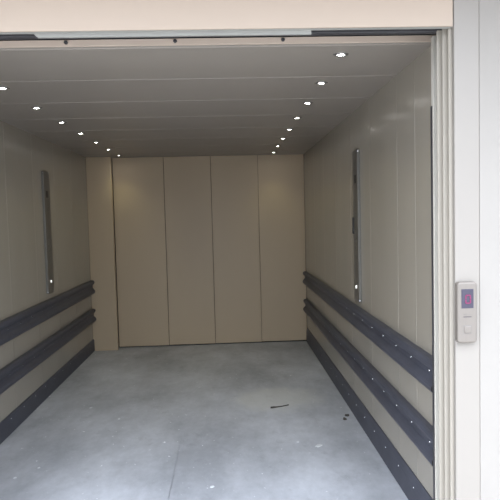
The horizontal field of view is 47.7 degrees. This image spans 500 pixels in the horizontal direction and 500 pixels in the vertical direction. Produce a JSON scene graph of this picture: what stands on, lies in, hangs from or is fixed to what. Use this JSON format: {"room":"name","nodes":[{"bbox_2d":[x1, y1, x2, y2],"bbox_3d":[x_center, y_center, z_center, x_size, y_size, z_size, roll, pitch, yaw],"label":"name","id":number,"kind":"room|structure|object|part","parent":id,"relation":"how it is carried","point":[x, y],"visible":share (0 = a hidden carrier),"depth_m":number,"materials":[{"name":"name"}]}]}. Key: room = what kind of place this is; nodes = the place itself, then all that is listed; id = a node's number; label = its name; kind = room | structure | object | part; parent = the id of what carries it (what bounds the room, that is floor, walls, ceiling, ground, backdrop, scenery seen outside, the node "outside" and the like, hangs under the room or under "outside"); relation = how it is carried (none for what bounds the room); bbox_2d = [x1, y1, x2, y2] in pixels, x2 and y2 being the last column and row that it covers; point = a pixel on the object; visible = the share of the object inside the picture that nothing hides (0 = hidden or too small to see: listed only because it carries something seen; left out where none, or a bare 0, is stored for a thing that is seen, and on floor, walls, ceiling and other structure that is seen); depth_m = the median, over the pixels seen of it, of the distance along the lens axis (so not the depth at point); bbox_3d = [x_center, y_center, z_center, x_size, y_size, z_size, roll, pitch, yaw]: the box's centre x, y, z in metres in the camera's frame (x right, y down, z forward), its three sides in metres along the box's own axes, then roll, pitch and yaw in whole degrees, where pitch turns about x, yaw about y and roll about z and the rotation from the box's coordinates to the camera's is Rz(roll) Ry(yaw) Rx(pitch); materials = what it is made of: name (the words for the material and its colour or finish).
{"room":"freight elevator","nodes":[
{"label":"freight elevator","id":0,"kind":"room"},
{"bbox_2d":[0,120,92,421],"bbox_3d":[-1.844,0.173,4.674,0.050,2.400,4.513,-2,3,-2],"label":"wall","id":1,"kind":"structure","parent":0,"point":[23,154],"depth_m":4.84,"materials":[{"name":"beige metal"}]},
{"bbox_2d":[0,280,94,345],"bbox_3d":[-1.780,0.557,4.579,0.048,0.160,4.274,-2,3,-2],"label":"rail","id":2,"kind":"object","parent":1,"relation":"attached to","point":[13,326],"visible":1,"depth_m":4.81,"materials":[{"name":"plastic"}]},
{"bbox_2d":[0,339,94,443],"bbox_3d":[-1.778,1.253,4.617,0.018,0.142,4.274,-2,3,-2],"label":"rail","id":3,"kind":"object","parent":1,"relation":"attached to","point":[27,407],"visible":1,"depth_m":4.83,"materials":[{"name":"plastic"}]},
{"bbox_2d":[41,171,53,293],"bbox_3d":[-1.832,-0.159,5.124,0.026,1.100,0.164,-2,3,-2],"label":"panel","id":4,"kind":"object","parent":1,"relation":"attached to","point":[44,175],"visible":1,"depth_m":5.09,"materials":[{"name":"metal"}]},
{"bbox_2d":[0,309,95,393],"bbox_3d":[-1.772,0.892,4.598,0.048,0.152,4.274,-2,3,-2],"label":"rail","id":5,"kind":"object","parent":1,"relation":"attached to","point":[14,371],"visible":1,"depth_m":4.79,"materials":[{"name":"plastic"}]},
{"bbox_2d":[86,157,118,350],"bbox_3d":[-1.756,0.055,6.727,0.288,2.300,0.060,-2,3,-2],"label":"wall","id":6,"kind":"structure","parent":0,"point":[98,169],"depth_m":6.70,"materials":[{"name":"beige metal"}]},
{"bbox_2d":[0,341,407,499],"bbox_3d":[-0.496,1.319,4.791,2.688,0.070,4.513,-2,3,-2],"label":"floor","id":7,"kind":"structure","parent":0,"point":[193,419],"depth_m":4.07,"materials":[{"name":"grey concrete"}]},
{"bbox_2d":[112,154,306,346],"bbox_3d":[-0.471,0.007,6.884,2.302,2.286,0.020,-2,3,-3],"label":"door","id":8,"kind":"structure","parent":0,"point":[237,220],"depth_m":6.88,"materials":[{"name":"beige metal"}]},
{"bbox_2d":[111,155,306,346],"bbox_3d":[-0.614,0.015,6.931,2.588,2.300,0.050,-2,3,-2],"label":"trim","id":9,"kind":"structure","parent":8,"relation":"attached to","point":[257,155],"depth_m":6.91,"materials":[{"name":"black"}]},
{"bbox_2d":[0,42,430,157],"bbox_3d":[-0.556,-1.024,4.681,2.588,0.022,4.468,-2,3,-2],"label":"ceiling","id":10,"kind":"structure","parent":0,"point":[194,100],"depth_m":3.43,"materials":[{"name":"metal"}]},
{"bbox_2d":[315,81,327,84],"bbox_3d":[0.407,-0.955,3.231,0.072,0.010,0.072,-2,3,-2],"label":"recessed light","id":11,"kind":"object","parent":10,"relation":"in","point":[320,82],"visible":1,"depth_m":3.22,"materials":[{"name":"silver metal"}]},
{"bbox_2d":[333,52,347,56],"bbox_3d":[0.429,-0.924,2.671,0.072,0.010,0.072,-2,3,-2],"label":"recessed light","id":12,"kind":"object","parent":10,"relation":"in","point":[340,54],"visible":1,"depth_m":2.66,"materials":[{"name":"silver metal"}]},
{"bbox_2d":[0,34,430,40],"bbox_3d":[-0.432,-0.171,4.809,3.700,3.300,5.178,-2,3,-2],"label":"wall","id":13,"kind":"structure","parent":0,"point":[417,34],"depth_m":4.55,"materials":[{"name":"black"}]},
{"bbox_2d":[0,35,435,47],"bbox_3d":[-0.468,-0.898,2.445,2.586,0.027,0.014,-2,3,-2],"label":"trim","id":14,"kind":"structure","parent":13,"relation":"attached to","point":[406,38],"depth_m":2.45,"materials":[{"name":"beige metal"}]},
{"bbox_2d":[0,0,499,499],"bbox_3d":[-0.944,-0.563,2.196,7.600,4.000,0.121,-2,3,-2],"label":"wall","id":15,"kind":"structure","parent":0,"point":[15,15],"depth_m":2.18,"materials":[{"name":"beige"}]},
{"bbox_2d":[0,26,452,39],"bbox_3d":[-0.642,-0.876,2.195,2.900,0.112,0.110,-2,3,-2],"label":"door track","id":16,"kind":"object","parent":15,"relation":"attached to","point":[389,30],"visible":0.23,"depth_m":2.19,"materials":[{"name":"metal"}]},
{"bbox_3d":[-0.306,-0.884,2.184,1.088,0.112,0.014,-2,3,-2],"label":"plate","id":17,"kind":"part","parent":16,"relation":"part of","materials":[{"name":"metal"}]},
{"bbox_2d":[436,28,453,499],"bbox_3d":[1.066,0.243,2.325,0.574,2.267,0.080,-2,3,-2],"label":"door","id":18,"kind":"structure","parent":16,"relation":"attached to","point":[444,36],"depth_m":2.30,"materials":[{"name":"beige metal"}]},
{"bbox_2d":[452,0,479,499],"bbox_3d":[0.846,-0.609,2.216,0.100,4.000,0.022,-2,3,-2],"label":"door frame","id":19,"kind":"structure","parent":15,"relation":"attached to","point":[465,29],"depth_m":2.23,"materials":[{"name":"white metal"}]},
{"bbox_2d":[455,281,476,342],"bbox_3d":[0.858,0.247,2.239,0.080,0.243,0.028,-2,3,-2],"label":"station","id":20,"kind":"object","parent":15,"relation":"attached to","point":[465,291],"visible":1,"depth_m":2.23,"materials":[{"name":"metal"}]},
{"bbox_2d":[303,34,435,498],"bbox_3d":[0.791,0.100,4.774,0.050,2.400,4.513,-2,3,-2],"label":"wall","id":21,"kind":"structure","parent":0,"point":[390,129],"depth_m":3.43,"materials":[{"name":"beige metal"}]},
{"bbox_2d":[352,149,361,302],"bbox_3d":[0.770,-0.171,4.088,0.029,1.090,0.154,-2,3,-2],"label":"panel","id":22,"kind":"object","parent":21,"relation":"attached to","point":[356,219],"visible":1,"depth_m":4.05,"materials":[{"name":"metal"}]},
{"bbox_2d":[352,217,353,233],"bbox_3d":[0.759,-0.179,4.151,0.011,0.120,0.024,-2,3,-2],"label":"switch","id":23,"kind":"object","parent":22,"relation":"attached to","point":[352,217],"depth_m":4.14,"materials":[{"name":"black plastic"}]},
{"bbox_2d":[303,271,431,391],"bbox_3d":[0.753,0.457,4.732,0.048,0.150,4.390,-2,3,-2],"label":"rail","id":24,"kind":"object","parent":21,"relation":"attached to","point":[416,361],"visible":0.98,"depth_m":3.42,"materials":[{"name":"plastic"}]},
{"bbox_2d":[303,299,432,465],"bbox_3d":[0.762,0.798,4.751,0.048,0.152,4.390,-2,3,-2],"label":"rail","id":25,"kind":"object","parent":21,"relation":"attached to","point":[415,426],"visible":0.98,"depth_m":3.44,"materials":[{"name":"plastic"}]},
{"bbox_2d":[306,328,432,499],"bbox_3d":[0.787,1.165,4.772,0.018,0.172,4.390,-2,3,-2],"label":"rail","id":26,"kind":"object","parent":21,"relation":"attached to","point":[409,483],"visible":1,"depth_m":3.73,"materials":[{"name":"plastic"}]},
{"bbox_2d":[430,106,434,499],"bbox_3d":[0.816,0.374,2.519,0.004,2.005,0.017,-2,3,-2],"label":"trim","id":27,"kind":"structure","parent":21,"relation":"attached to","point":[431,125],"depth_m":2.51,"materials":[{"name":"metal"}]},
{"bbox_2d":[431,36,438,499],"bbox_3d":[0.851,0.226,2.505,0.074,2.300,0.026,-2,3,-2],"label":"trim","id":28,"kind":"structure","parent":21,"relation":"attached to","point":[433,38],"depth_m":2.48,"materials":[{"name":"metal"}]}
]}

